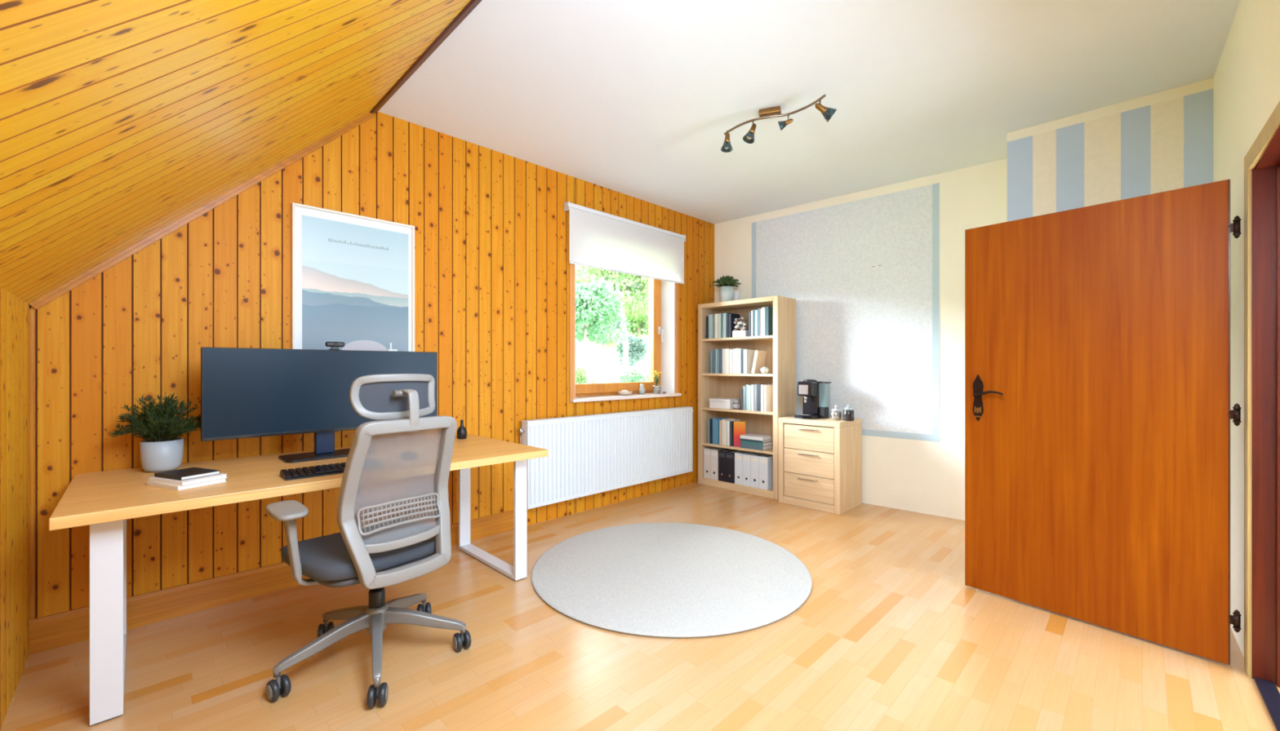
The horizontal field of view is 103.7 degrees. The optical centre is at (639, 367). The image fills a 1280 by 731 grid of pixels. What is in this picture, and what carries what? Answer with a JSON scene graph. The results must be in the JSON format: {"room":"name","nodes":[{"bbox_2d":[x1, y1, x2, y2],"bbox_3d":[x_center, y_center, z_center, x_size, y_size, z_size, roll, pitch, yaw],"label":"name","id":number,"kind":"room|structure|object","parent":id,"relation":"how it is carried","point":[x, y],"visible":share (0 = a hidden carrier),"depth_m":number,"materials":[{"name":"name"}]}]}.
{"room":"home office","nodes":[
{"label":"home office","id":0,"kind":"room"},
{"bbox_2d":[0,287,29,729],"bbox_3d":[-1.205,0.515,0.602,0.200,1.610,4.155,0,0,-45],"label":"wall","id":1,"kind":"structure","parent":0,"point":[14,312],"depth_m":1.86,"materials":[{"name":"brown wood"}]},
{"bbox_2d":[0,0,470,303],"bbox_3d":[-0.789,-1.009,1.229,1.856,1.810,4.455,0,0,-45],"label":"sloped ceiling","id":2,"kind":"structure","parent":0,"point":[121,120],"depth_m":1.33,"materials":[{"name":"brown wood"}]},
{"bbox_2d":[368,0,482,113],"bbox_3d":[-0.327,-1.573,1.763,0.057,0.035,3.755,0,0,-45],"label":"trim","id":3,"kind":"structure","parent":2,"relation":"attached to","point":[466,11],"depth_m":2.48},
{"bbox_2d":[29,111,714,618],"bbox_3d":[-0.861,-0.230,4.096,5.826,3.100,0.300,0,0,-45],"label":"wall","id":4,"kind":"structure","parent":0,"point":[491,227],"depth_m":2.84,"materials":[{"name":"brown wood"}]},
{"bbox_2d":[28,308,34,620],"bbox_3d":[-2.593,0.412,2.142,0.014,1.324,0.014,0,0,-45],"label":"trim","id":5,"kind":"structure","parent":4,"relation":"attached to","point":[31,312],"depth_m":2.14,"materials":[{"name":"brown wood"}]},
{"bbox_2d":[28,112,375,309],"bbox_3d":[-2.112,-0.919,2.617,1.366,1.342,0.022,0,0,-45],"label":"trim","id":6,"kind":"structure","parent":4,"relation":"attached to","point":[89,274],"depth_m":2.48,"materials":[{"name":"brown wood"}]},
{"bbox_2d":[29,510,513,655],"bbox_3d":[-1.738,1.147,2.994,2.425,0.145,0.018,0,0,-45],"label":"baseboard","id":7,"kind":"structure","parent":4,"relation":"attached to","point":[51,632],"depth_m":2.49,"materials":[{"name":"brown wood"}]},
{"bbox_2d":[291,202,414,351],"bbox_3d":[-1.700,-0.448,3.025,0.662,0.935,0.028,0,0,-45],"label":"framed print","id":8,"kind":"object","parent":4,"relation":"attached to","point":[353,276],"visible":0.93,"depth_m":3.00},
{"bbox_2d":[519,406,693,509],"bbox_3d":[-0.188,0.795,4.477,2.055,0.790,0.112,0,0,-45],"label":"radiator","id":9,"kind":"object","parent":4,"relation":"attached to","point":[589,455],"visible":0.91,"depth_m":4.28,"materials":[{"name":"white metal"}]},
{"bbox_2d":[521,406,693,422],"bbox_3d":[-0.179,0.406,4.468,1.949,0.012,0.085,0,0,-45],"label":"grille","id":10,"kind":"object","parent":9,"relation":"attached to","point":[609,415],"depth_m":4.34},
{"bbox_2d":[575,278,663,396],"bbox_3d":[-0.226,-0.425,4.773,1.254,1.370,0.160,0,0,-45],"label":"window","id":11,"kind":"structure","parent":4,"relation":"in","point":[655,333],"depth_m":5.12,"materials":[{"name":"brown wood"}]},
{"bbox_2d":[568,263,678,402],"bbox_3d":[-0.097,-0.440,4.640,1.375,1.460,0.013,0,0,-45],"label":"trim","id":12,"kind":"structure","parent":4,"relation":"attached to","point":[571,267],"depth_m":4.18,"materials":[{"name":"brown wood"}]},
{"bbox_2d":[564,200,685,284],"bbox_3d":[-0.080,-1.099,4.613,1.480,0.502,0.072,0,0,-45],"label":"roller blind","id":13,"kind":"object","parent":4,"relation":"attached to","point":[597,239],"visible":1,"depth_m":4.51,"materials":[{"name":"fabric"}]},
{"bbox_2d":[570,392,681,402],"bbox_3d":[-0.152,0.274,4.695,1.365,0.028,0.255,0,0,-45],"label":"window sill","id":14,"kind":"structure","parent":4,"relation":"attached to","point":[609,397],"depth_m":4.57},
{"bbox_2d":[653,370,662,394],"bbox_3d":[0.165,0.115,4.966,0.120,0.290,0.098,0,0,-45],"label":"flower pot","id":15,"kind":"object","parent":14,"relation":"on","point":[656,389],"visible":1,"depth_m":4.95,"materials":[{"name":"white ceramic"}]},
{"bbox_2d":[660,280,674,393],"bbox_3d":[-0.169,-0.431,4.716,1.274,1.382,0.202,0,0,-45],"label":"trim","id":16,"kind":"structure","parent":4,"relation":"attached to","point":[667,287],"depth_m":5.15,"materials":[{"name":"paint"}]},
{"bbox_2d":[0,482,1279,730],"bbox_3d":[1.264,1.280,1.971,5.826,0.120,6.200,0,0,-45],"label":"floor","id":17,"kind":"structure","parent":0,"point":[889,634],"depth_m":2.06,"materials":[{"name":"brown wood"}]},
{"bbox_2d":[48,435,548,725],"bbox_3d":[-1.508,0.845,2.547,1.860,0.750,0.925,0,0,-45],"label":"desk","id":18,"kind":"object","parent":17,"relation":"on","point":[104,501],"visible":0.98,"depth_m":1.90,"materials":[{"name":"brown wood"}]},
{"bbox_2d":[107,392,200,472],"bbox_3d":[-2.163,0.290,2.283,0.363,0.359,0.326,0,0,-18],"label":"potted plant","id":19,"kind":"object","parent":18,"relation":"on","point":[165,454],"visible":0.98,"depth_m":2.25,"materials":[{"name":"green plant"}]},
{"bbox_2d":[146,477,226,490],"bbox_3d":[-1.833,0.462,2.035,0.222,0.016,0.162,0,0,23],"label":"book","id":20,"kind":"object","parent":18,"relation":"on","point":[175,487],"visible":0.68,"depth_m":1.97,"materials":[{"name":"paper"}]},
{"bbox_2d":[148,473,227,485],"bbox_3d":[-1.830,0.446,2.038,0.215,0.014,0.156,0,0,20],"label":"book","id":21,"kind":"object","parent":20,"relation":"on","point":[153,479],"visible":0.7,"depth_m":1.98,"materials":[{"name":"paper"}]},
{"bbox_2d":[154,467,220,480],"bbox_3d":[-1.840,0.432,2.045,0.182,0.014,0.134,0,0,22],"label":"notebook","id":22,"kind":"object","parent":21,"relation":"on","point":[191,473],"visible":1,"depth_m":2.02,"materials":[{"name":"paper"}]},
{"bbox_2d":[280,462,346,480],"bbox_3d":[-1.378,0.455,2.262,0.380,0.028,0.127,0,0,-45],"label":"keyboard","id":23,"kind":"object","parent":18,"relation":"on","point":[290,474],"visible":0.65,"depth_m":2.19,"materials":[{"name":"black plastic"}]},
{"bbox_2d":[200,346,437,463],"bbox_3d":[-1.644,0.189,2.691,1.074,0.562,0.220,0,0,-45],"label":"monitor","id":24,"kind":"object","parent":18,"relation":"on","point":[246,393],"visible":0.88,"depth_m":2.50,"materials":[{"name":"black plastic"}]},
{"bbox_2d":[324,342,344,350],"bbox_3d":[-1.606,-0.114,2.644,0.088,0.042,0.046,0,0,-45],"label":"webcam","id":25,"kind":"object","parent":24,"relation":"on","point":[334,345],"visible":1,"depth_m":2.63,"materials":[{"name":"black plastic"}]},
{"bbox_2d":[457,407,466,439],"bbox_3d":[-1.177,0.362,3.321,0.062,0.215,0.062,0,0,-45],"label":"bud vase","id":26,"kind":"object","parent":18,"relation":"on","point":[461,432],"visible":1,"depth_m":3.30,"materials":[{"name":"black ceramic"}]},
{"bbox_2d":[265,373,471,709],"bbox_3d":[-1.124,0.622,2.094,0.735,1.195,0.724,0,0,38],"label":"office chair","id":27,"kind":"object","parent":17,"relation":"on","point":[393,522],"visible":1,"depth_m":1.94,"materials":[{"name":"grey plastic"}]},
{"bbox_2d":[531,523,812,639],"bbox_3d":[0.180,1.212,3.085,1.656,0.016,1.656,0,0,-45],"label":"round rug","id":28,"kind":"object","parent":17,"relation":"on","point":[656,580],"visible":1,"depth_m":2.86,"materials":[{"name":"carpet"}]},
{"bbox_2d":[697,295,795,500],"bbox_3d":[1.061,0.278,5.081,0.345,1.885,0.935,0,0,-45],"label":"bookcase","id":29,"kind":"object","parent":17,"relation":"on","point":[780,347],"visible":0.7,"depth_m":5.06,"materials":[{"name":"brown wood"}]},
{"bbox_2d":[707,418,710,443],"bbox_3d":[0.769,0.662,5.280,0.162,0.250,0.025,0,0,-45],"label":"book","id":30,"kind":"object","parent":29,"relation":"on","point":[708,420],"visible":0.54,"depth_m":5.22,"materials":[{"name":"paper"}]},
{"bbox_2d":[703,447,719,479],"bbox_3d":[0.790,0.999,5.314,0.263,0.305,0.086,0,0,-45],"label":"ring binder","id":31,"kind":"object","parent":29,"relation":"on","point":[707,451],"visible":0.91,"depth_m":5.22,"materials":[{"name":"cardboard"}]},
{"bbox_2d":[710,418,712,444],"bbox_3d":[0.796,0.660,5.267,0.174,0.255,0.029,0,0,-45],"label":"book","id":32,"kind":"object","parent":29,"relation":"on","point":[711,420],"visible":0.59,"depth_m":5.20,"materials":[{"name":"paper"}]},
{"bbox_2d":[710,350,712,373],"bbox_3d":[0.794,-0.060,5.255,0.162,0.240,0.025,0,0,-45],"label":"book","id":33,"kind":"object","parent":29,"relation":"on","point":[711,351],"visible":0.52,"depth_m":5.20,"materials":[{"name":"blue paper"}]},
{"bbox_2d":[708,314,715,338],"bbox_3d":[0.793,-0.425,5.270,0.174,0.250,0.055,0,0,-45],"label":"book","id":34,"kind":"object","parent":29,"relation":"on","point":[711,316],"visible":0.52,"depth_m":5.20,"materials":[{"name":"paper"}]},
{"bbox_2d":[712,349,715,373],"bbox_3d":[0.823,-0.063,5.241,0.174,0.245,0.033,0,0,-45],"label":"book","id":35,"kind":"object","parent":29,"relation":"on","point":[713,350],"visible":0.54,"depth_m":5.18,"materials":[{"name":"blue paper"}]},
{"bbox_2d":[715,314,718,338],"bbox_3d":[0.854,-0.425,5.221,0.198,0.250,0.037,0,0,-45],"label":"book","id":36,"kind":"object","parent":29,"relation":"on","point":[716,315],"visible":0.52,"depth_m":5.15,"materials":[{"name":"paper"}]},
{"bbox_2d":[711,448,725,480],"bbox_3d":[0.854,0.999,5.250,0.263,0.305,0.092,0,0,-45],"label":"ring binder","id":37,"kind":"object","parent":29,"relation":"on","point":[714,452],"visible":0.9,"depth_m":5.16,"materials":[{"name":"cardboard"}]},
{"bbox_2d":[716,350,719,373],"bbox_3d":[0.869,-0.060,5.205,0.198,0.240,0.028,0,0,-45],"label":"book","id":38,"kind":"object","parent":29,"relation":"on","point":[717,351],"visible":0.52,"depth_m":5.13,"materials":[{"name":"blue paper"}]},
{"bbox_2d":[712,417,724,444],"bbox_3d":[0.828,0.657,5.249,0.186,0.260,0.038,0,0,-45],"label":"book","id":39,"kind":"object","parent":29,"relation":"on","point":[713,420],"visible":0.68,"depth_m":5.18,"materials":[{"name":"paper"}]},
{"bbox_2d":[718,313,721,337],"bbox_3d":[0.869,-0.425,5.185,0.162,0.250,0.033,0,0,-45],"label":"book","id":40,"kind":"object","parent":29,"relation":"on","point":[719,314],"visible":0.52,"depth_m":5.12,"materials":[{"name":"paper"}]},
{"bbox_2d":[719,420,721,444],"bbox_3d":[0.877,0.662,5.178,0.162,0.250,0.028,0,0,-45],"label":"book","id":41,"kind":"object","parent":29,"relation":"on","point":[720,421],"visible":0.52,"depth_m":5.12,"materials":[{"name":"paper"}]},
{"bbox_2d":[715,417,726,444],"bbox_3d":[0.855,0.660,5.219,0.198,0.255,0.041,0,0,-45],"label":"book","id":42,"kind":"object","parent":29,"relation":"on","point":[717,421],"visible":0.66,"depth_m":5.14,"materials":[{"name":"paper"}]},
{"bbox_2d":[720,350,722,373],"bbox_3d":[0.878,-0.058,5.176,0.162,0.235,0.024,0,0,-45],"label":"book","id":43,"kind":"object","parent":29,"relation":"on","point":[721,351],"visible":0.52,"depth_m":5.12,"materials":[{"name":"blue paper"}]},
{"bbox_2d":[722,348,725,373],"bbox_3d":[0.913,-0.066,5.155,0.174,0.250,0.044,0,0,-45],"label":"book","id":44,"kind":"object","parent":29,"relation":"on","point":[723,349],"visible":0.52,"depth_m":5.09,"materials":[{"name":"paper"}]},
{"bbox_2d":[709,397,739,409],"bbox_3d":[0.869,0.368,5.176,0.176,0.098,0.261,0,0,-45],"label":"storage box","id":45,"kind":"object","parent":29,"relation":"on","point":[719,403],"visible":0.92,"depth_m":5.11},
{"bbox_2d":[722,313,726,337],"bbox_3d":[0.919,-0.425,5.146,0.186,0.250,0.040,0,0,-45],"label":"book","id":46,"kind":"object","parent":29,"relation":"on","point":[724,315],"visible":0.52,"depth_m":5.08,"materials":[{"name":"paper"}]},
{"bbox_2d":[711,275,740,302],"bbox_3d":[0.894,-0.810,5.194,0.272,0.289,0.307,0,0,-20],"label":"potted plant","id":47,"kind":"object","parent":29,"relation":"on","point":[726,285],"visible":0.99,"depth_m":5.13,"materials":[{"name":"green plant"}]},
{"bbox_2d":[718,448,733,482],"bbox_3d":[0.922,0.999,5.183,0.263,0.305,0.086,0,0,-45],"label":"ring binder","id":48,"kind":"object","parent":29,"relation":"on","point":[722,454],"visible":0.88,"depth_m":5.09,"materials":[{"name":"cardboard"}]},
{"bbox_2d":[721,418,734,445],"bbox_3d":[0.908,0.657,5.161,0.174,0.260,0.036,0,0,-45],"label":"book","id":49,"kind":"object","parent":29,"relation":"on","point":[722,420],"visible":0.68,"depth_m":5.10,"materials":[{"name":"paper"}]},
{"bbox_2d":[725,348,733,373],"bbox_3d":[0.944,-0.066,5.122,0.186,0.250,0.044,0,0,-45],"label":"book","id":50,"kind":"object","parent":29,"relation":"on","point":[727,350],"visible":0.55,"depth_m":5.05,"materials":[{"name":"paper"}]},
{"bbox_2d":[724,419,735,445],"bbox_3d":[0.930,0.662,5.136,0.186,0.250,0.028,0,0,-45],"label":"book","id":51,"kind":"object","parent":29,"relation":"on","point":[726,421],"visible":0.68,"depth_m":5.07,"materials":[{"name":"paper"}]},
{"bbox_2d":[729,349,733,373],"bbox_3d":[0.980,-0.060,5.100,0.198,0.240,0.035,0,0,-45],"label":"book","id":52,"kind":"object","parent":29,"relation":"on","point":[731,350],"visible":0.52,"depth_m":5.03,"materials":[{"name":"paper"}]},
{"bbox_2d":[727,419,740,446],"bbox_3d":[0.957,0.662,5.123,0.198,0.250,0.028,0,0,-45],"label":"book","id":53,"kind":"object","parent":29,"relation":"on","point":[729,421],"visible":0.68,"depth_m":5.05,"materials":[{"name":"paper"}]},
{"bbox_2d":[725,449,742,483],"bbox_3d":[0.988,0.999,5.116,0.263,0.305,0.100,0,0,-45],"label":"ring binder","id":54,"kind":"object","parent":29,"relation":"on","point":[730,455],"visible":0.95,"depth_m":5.03,"materials":[{"name":"cardboard"}]},
{"bbox_2d":[728,313,740,337],"bbox_3d":[0.957,-0.420,5.103,0.162,0.240,0.031,0,0,-45],"label":"book","id":55,"kind":"object","parent":29,"relation":"on","point":[731,317],"visible":0.73,"depth_m":5.05,"materials":[{"name":"paper"}]},
{"bbox_2d":[729,420,741,446],"bbox_3d":[0.970,0.665,5.090,0.162,0.245,0.027,0,0,-45],"label":"book","id":56,"kind":"object","parent":29,"relation":"on","point":[731,424],"visible":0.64,"depth_m":5.03,"materials":[{"name":"paper"}]},
{"bbox_2d":[733,421,745,446],"bbox_3d":[1.006,0.662,5.047,0.116,0.250,0.098,0,0,19],"label":"book","id":57,"kind":"object","parent":29,"relation":"on","point":[739,427],"visible":0.91,"depth_m":5.00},
{"bbox_2d":[732,317,748,337],"bbox_3d":[1.002,-0.398,4.987,0.088,0.195,0.157,0,0,-45],"label":"flower planter","id":58,"kind":"object","parent":29,"relation":"on","point":[736,333],"visible":0.99,"depth_m":4.96,"materials":[{"name":"white ceramic"}]},
{"bbox_2d":[737,348,742,373],"bbox_3d":[1.048,-0.063,5.024,0.186,0.245,0.030,0,0,-45],"label":"book","id":59,"kind":"object","parent":29,"relation":"on","point":[739,349],"visible":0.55,"depth_m":4.96,"materials":[{"name":"paper"}]},
{"bbox_2d":[734,348,747,373],"bbox_3d":[1.017,-0.066,5.040,0.174,0.250,0.035,0,0,-45],"label":"book","id":60,"kind":"object","parent":29,"relation":"on","point":[735,349],"visible":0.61,"depth_m":4.98,"materials":[{"name":"paper"}]},
{"bbox_2d":[734,451,750,485],"bbox_3d":[1.063,0.999,5.041,0.263,0.305,0.093,0,0,-45],"label":"ring binder","id":61,"kind":"object","parent":29,"relation":"on","point":[739,455],"visible":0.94,"depth_m":4.95,"materials":[{"name":"cardboard"}]},
{"bbox_2d":[742,386,746,410],"bbox_3d":[1.083,0.300,4.981,0.174,0.235,0.030,0,0,-45],"label":"book","id":62,"kind":"object","parent":29,"relation":"on","point":[744,387],"visible":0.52,"depth_m":4.92,"materials":[{"name":"paper"}]},
{"bbox_2d":[741,349,753,373],"bbox_3d":[1.077,-0.060,5.008,0.198,0.240,0.030,0,0,-45],"label":"book","id":63,"kind":"object","parent":29,"relation":"on","point":[742,350],"visible":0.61,"depth_m":4.94,"materials":[{"name":"paper"}]},
{"bbox_2d":[743,349,755,373],"bbox_3d":[1.084,-0.058,4.965,0.162,0.235,0.038,0,0,-45],"label":"book","id":64,"kind":"object","parent":29,"relation":"on","point":[748,355],"visible":0.88,"depth_m":4.92,"materials":[{"name":"paper"}]},
{"bbox_2d":[748,311,751,336],"bbox_3d":[1.122,-0.420,4.927,0.162,0.240,0.022,0,0,-45],"label":"book","id":65,"kind":"object","parent":29,"relation":"on","point":[749,313],"visible":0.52,"depth_m":4.87,"materials":[{"name":"paper"}]},
{"bbox_2d":[748,386,751,410],"bbox_3d":[1.133,0.297,4.941,0.198,0.240,0.026,0,0,-45],"label":"book","id":66,"kind":"object","parent":29,"relation":"on","point":[749,387],"visible":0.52,"depth_m":4.87,"materials":[{"name":"paper"}]},
{"bbox_2d":[746,384,754,410],"bbox_3d":[1.113,0.292,4.964,0.186,0.250,0.033,0,0,-45],"label":"book","id":67,"kind":"object","parent":29,"relation":"on","point":[747,385],"visible":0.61,"depth_m":4.90,"materials":[{"name":"paper"}]},
{"bbox_2d":[742,452,759,486],"bbox_3d":[1.128,0.999,4.976,0.263,0.305,0.086,0,0,-45],"label":"ring binder","id":68,"kind":"object","parent":29,"relation":"on","point":[746,457],"visible":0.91,"depth_m":4.88,"materials":[{"name":"cardboard"}]},
{"bbox_2d":[751,311,753,336],"bbox_3d":[1.144,-0.425,4.920,0.174,0.250,0.018,0,0,-45],"label":"book","id":69,"kind":"object","parent":29,"relation":"on","point":[752,312],"visible":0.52,"depth_m":4.86,"materials":[{"name":"paper"}]},
{"bbox_2d":[751,385,754,411],"bbox_3d":[1.143,0.292,4.911,0.162,0.250,0.029,0,0,-45],"label":"book","id":70,"kind":"object","parent":29,"relation":"on","point":[752,386],"visible":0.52,"depth_m":4.85,"materials":[{"name":"paper"}]},
{"bbox_2d":[754,384,756,411],"bbox_3d":[1.174,0.290,4.894,0.174,0.255,0.029,0,0,-45],"label":"book","id":71,"kind":"object","parent":29,"relation":"on","point":[755,385],"visible":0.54,"depth_m":4.83,"materials":[{"name":"paper"}]},
{"bbox_2d":[740,444,772,450],"bbox_3d":[1.135,0.769,4.910,0.170,0.036,0.250,0,0,-45],"label":"book","id":72,"kind":"object","parent":29,"relation":"on","point":[746,446],"visible":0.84,"depth_m":4.84,"materials":[{"name":"blue paper"}]},
{"bbox_2d":[740,440,772,447],"bbox_3d":[1.138,0.734,4.907,0.170,0.034,0.250,0,0,-45],"label":"book","id":73,"kind":"object","parent":72,"relation":"on","point":[744,442],"visible":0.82,"depth_m":4.84,"materials":[{"name":"paper"}]},
{"bbox_2d":[740,438,772,443],"bbox_3d":[1.133,0.707,4.912,0.170,0.020,0.250,0,0,-45],"label":"book","id":74,"kind":"object","parent":73,"relation":"on","point":[741,439],"visible":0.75,"depth_m":4.84,"materials":[{"name":"paper"}]},
{"bbox_2d":[740,434,771,440],"bbox_3d":[1.133,0.681,4.913,0.170,0.030,0.250,0,0,-45],"label":"book","id":75,"kind":"object","parent":74,"relation":"on","point":[750,437],"visible":1,"depth_m":4.87,"materials":[{"name":"paper"}]},
{"bbox_2d":[755,310,757,336],"bbox_3d":[1.185,-0.425,4.889,0.198,0.250,0.029,0,0,-45],"label":"book","id":76,"kind":"object","parent":29,"relation":"on","point":[756,311],"visible":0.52,"depth_m":4.82,"materials":[{"name":"paper"}]},
{"bbox_2d":[750,453,766,488],"bbox_3d":[1.192,0.999,4.912,0.263,0.305,0.092,0,0,-45],"label":"ring binder","id":77,"kind":"object","parent":29,"relation":"on","point":[754,463],"visible":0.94,"depth_m":4.82,"materials":[{"name":"cardboard"}]},
{"bbox_2d":[751,350,767,373],"bbox_3d":[1.161,-0.054,4.898,0.079,0.228,0.162,0,0,45],"label":"book","id":78,"kind":"object","parent":29,"relation":"on","point":[759,359],"visible":0.95,"depth_m":4.86,"materials":[{"name":"paper"}]},
{"bbox_2d":[757,308,760,336],"bbox_3d":[1.194,-0.433,4.861,0.162,0.265,0.021,0,0,-45],"label":"book","id":79,"kind":"object","parent":29,"relation":"on","point":[758,309],"visible":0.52,"depth_m":4.80,"materials":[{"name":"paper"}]},
{"bbox_2d":[756,383,770,411],"bbox_3d":[1.198,0.287,4.868,0.186,0.260,0.040,0,0,-45],"label":"book","id":80,"kind":"object","parent":29,"relation":"on","point":[758,386],"visible":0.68,"depth_m":4.80,"materials":[{"name":"paper"}]},
{"bbox_2d":[761,307,765,336],"bbox_3d":[1.236,-0.435,4.830,0.186,0.270,0.035,0,0,-45],"label":"book","id":81,"kind":"object","parent":29,"relation":"on","point":[763,309],"visible":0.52,"depth_m":4.76,"materials":[{"name":"paper"}]},
{"bbox_2d":[759,454,773,490],"bbox_3d":[1.259,0.999,4.846,0.263,0.305,0.093,0,0,-45],"label":"ring binder","id":82,"kind":"object","parent":29,"relation":"on","point":[766,462],"visible":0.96,"depth_m":4.75,"materials":[{"name":"cardboard"}]},
{"bbox_2d":[760,384,773,411],"bbox_3d":[1.230,0.290,4.850,0.198,0.255,0.028,0,0,-45],"label":"book","id":83,"kind":"object","parent":29,"relation":"on","point":[762,385],"visible":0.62,"depth_m":4.78,"materials":[{"name":"paper"}]},
{"bbox_2d":[763,385,773,412],"bbox_3d":[1.240,0.292,4.820,0.162,0.250,0.028,0,0,-45],"label":"book","id":84,"kind":"object","parent":29,"relation":"on","point":[767,389],"visible":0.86,"depth_m":4.77,"materials":[{"name":"paper"}]},
{"bbox_2d":[765,306,773,335],"bbox_3d":[1.267,-0.438,4.813,0.198,0.275,0.031,0,0,-45],"label":"book","id":85,"kind":"object","parent":29,"relation":"on","point":[769,310],"visible":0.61,"depth_m":4.75,"materials":[{"name":"paper"}]},
{"bbox_2d":[778,415,862,515],"bbox_3d":[1.609,0.838,4.511,0.490,0.765,0.565,0,0,-45],"label":"base cabinet","id":86,"kind":"object","parent":17,"relation":"on","point":[820,460],"visible":0.99,"depth_m":4.34,"materials":[{"name":"brown wood"}]},
{"bbox_2d":[794,379,831,419],"bbox_3d":[1.549,0.281,4.522,0.275,0.348,0.245,0,0,-45],"label":"coffee machine","id":87,"kind":"object","parent":86,"relation":"on","point":[815,394],"visible":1,"depth_m":4.49,"materials":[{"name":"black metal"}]},
{"bbox_2d":[830,405,841,420],"bbox_3d":[1.707,0.392,4.374,0.094,0.125,0.094,0,0,-45],"label":"sugar pot","id":88,"kind":"object","parent":86,"relation":"on","point":[835,414],"visible":1,"depth_m":4.34,"materials":[{"name":"silver metal"}]},
{"bbox_2d":[843,404,853,421],"bbox_3d":[1.788,0.387,4.307,0.088,0.136,0.088,0,0,-45],"label":"jar","id":89,"kind":"object","parent":86,"relation":"on","point":[848,412],"visible":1,"depth_m":4.27,"materials":[{"name":"clear glass"}]},
{"bbox_2d":[377,0,1239,224],"bbox_3d":[1.779,-1.665,2.628,4.168,0.150,6.400,0,0,-45],"label":"ceiling","id":90,"kind":"structure","parent":0,"point":[637,99],"depth_m":2.78,"materials":[{"name":"paint"}]},
{"bbox_2d":[720,93,836,152],"bbox_3d":[0.826,-1.482,3.029,0.710,0.216,0.201,0,0,35],"label":"ceiling spotlight","id":91,"kind":"object","parent":90,"relation":"attached to","point":[774,112],"visible":1,"depth_m":3.04,"materials":[{"name":"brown metal"}]},
{"bbox_2d":[714,159,1007,520],"bbox_3d":[2.376,-0.185,4.327,3.979,2.810,0.200,0,0,42],"label":"wall","id":92,"kind":"structure","parent":0,"point":[917,476],"depth_m":4.11,"materials":[{"name":"paint"}]},
{"bbox_2d":[751,182,939,442],"bbox_3d":[1.812,-0.453,4.691,1.719,2.125,0.006,0,0,42],"label":"panel","id":93,"kind":"object","parent":92,"relation":"attached to","point":[862,276],"visible":0.94,"depth_m":4.48,"materials":[{"name":"fabric"}]},
{"bbox_2d":[1007,77,1213,222],"bbox_3d":[3.046,-0.185,3.297,0.630,2.810,0.945,0,0,-45],"label":"wall","id":94,"kind":"structure","parent":0,"point":[1163,141],"depth_m":3.03,"materials":[{"name":"paint"}]},
{"bbox_2d":[1213,0,1279,657],"bbox_3d":[1.792,-0.185,1.195,0.170,2.810,5.284,0,0,43],"label":"wall","id":95,"kind":"structure","parent":0,"point":[1246,77],"depth_m":2.20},
{"bbox_2d":[1244,101,1279,687],"bbox_3d":[2.135,0.185,1.564,1.120,2.070,0.225,0,0,-45],"label":"door frame","id":96,"kind":"structure","parent":95,"relation":"in","point":[1262,160],"depth_m":1.95,"materials":[{"name":"brown wood"}]},
{"bbox_2d":[964,178,1241,665],"bbox_3d":[2.099,0.222,2.396,0.099,1.973,0.987,0,0,-38],"label":"door","id":97,"kind":"structure","parent":96,"relation":"attached to","point":[1098,414],"depth_m":2.33,"materials":[{"name":"brown wood"}]},
{"bbox_2d":[1253,677,1279,730],"bbox_3d":[2.094,1.216,1.603,0.050,0.009,0.951,0,0,43],"label":"floor","id":98,"kind":"structure","parent":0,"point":[1268,691],"depth_m":1.84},
{"label":"outside","id":99,"kind":"structure","parent":0,"visible":0},
{"bbox_2d":[575,327,648,383],"bbox_3d":[-10.748,-2.163,19.233,40.000,9.302,34.000,0,0,-45],"label":"hillside","id":100,"kind":"structure","parent":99,"point":[611,368],"depth_m":18.30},
{"bbox_2d":[575,366,596,384],"bbox_3d":[-1.471,0.380,12.131,1.028,0.825,1.000,0,0,9],"label":"shrub","id":101,"kind":"object","parent":100,"relation":"on","point":[580,377],"visible":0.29,"depth_m":11.93,"materials":[{"name":"green plant"}]},
{"bbox_2d":[575,293,621,371],"bbox_3d":[-1.460,-1.170,16.444,2.102,2.691,1.752,0,0,15],"label":"tree","id":102,"kind":"object","parent":100,"relation":"on","point":[600,357],"visible":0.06,"depth_m":16.43,"materials":[{"name":"green plant"}]},
{"bbox_2d":[575,278,632,383],"bbox_3d":[-1.161,-0.205,10.891,2.107,3.485,1.532,0,0,-45],"label":"tree","id":103,"kind":"object","parent":100,"relation":"on","point":[591,308],"visible":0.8,"depth_m":10.79,"materials":[{"name":"green plant"}]},
{"bbox_2d":[575,266,637,306],"bbox_3d":[-1.342,-3.660,23.061,3.896,4.311,4.525,0,0,40],"label":"tree","id":104,"kind":"object","parent":100,"relation":"on","point":[580,273],"visible":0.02,"depth_m":22.37,"materials":[{"name":"green plant"}]},
{"bbox_2d":[575,265,648,382],"bbox_3d":[-0.311,-1.547,13.657,3.371,4.640,2.659,0,0,-45],"label":"tree","id":105,"kind":"object","parent":100,"relation":"on","point":[627,283],"visible":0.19,"depth_m":13.52,"materials":[{"name":"green plant"}]},
{"bbox_2d":[615,336,647,367],"bbox_3d":[-0.261,-0.496,15.394,0.946,1.033,1.277,0,0,-11],"label":"shrub","id":106,"kind":"object","parent":100,"relation":"on","point":[637,350],"visible":0.8,"depth_m":15.11,"materials":[{"name":"green plant"}]},
{"bbox_2d":[617,366,648,382],"bbox_3d":[-0.184,0.470,12.627,1.125,1.002,1.335,0,0,0],"label":"shrub","id":107,"kind":"object","parent":100,"relation":"on","point":[628,372],"visible":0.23,"depth_m":12.37,"materials":[{"name":"green plant"}]},
{"bbox_2d":[618,288,648,364],"bbox_3d":[-0.031,-1.617,18.849,3.166,2.953,2.572,0,0,-45],"label":"tree","id":108,"kind":"object","parent":100,"relation":"on","point":[638,325],"visible":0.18,"depth_m":18.65,"materials":[{"name":"green plant"}]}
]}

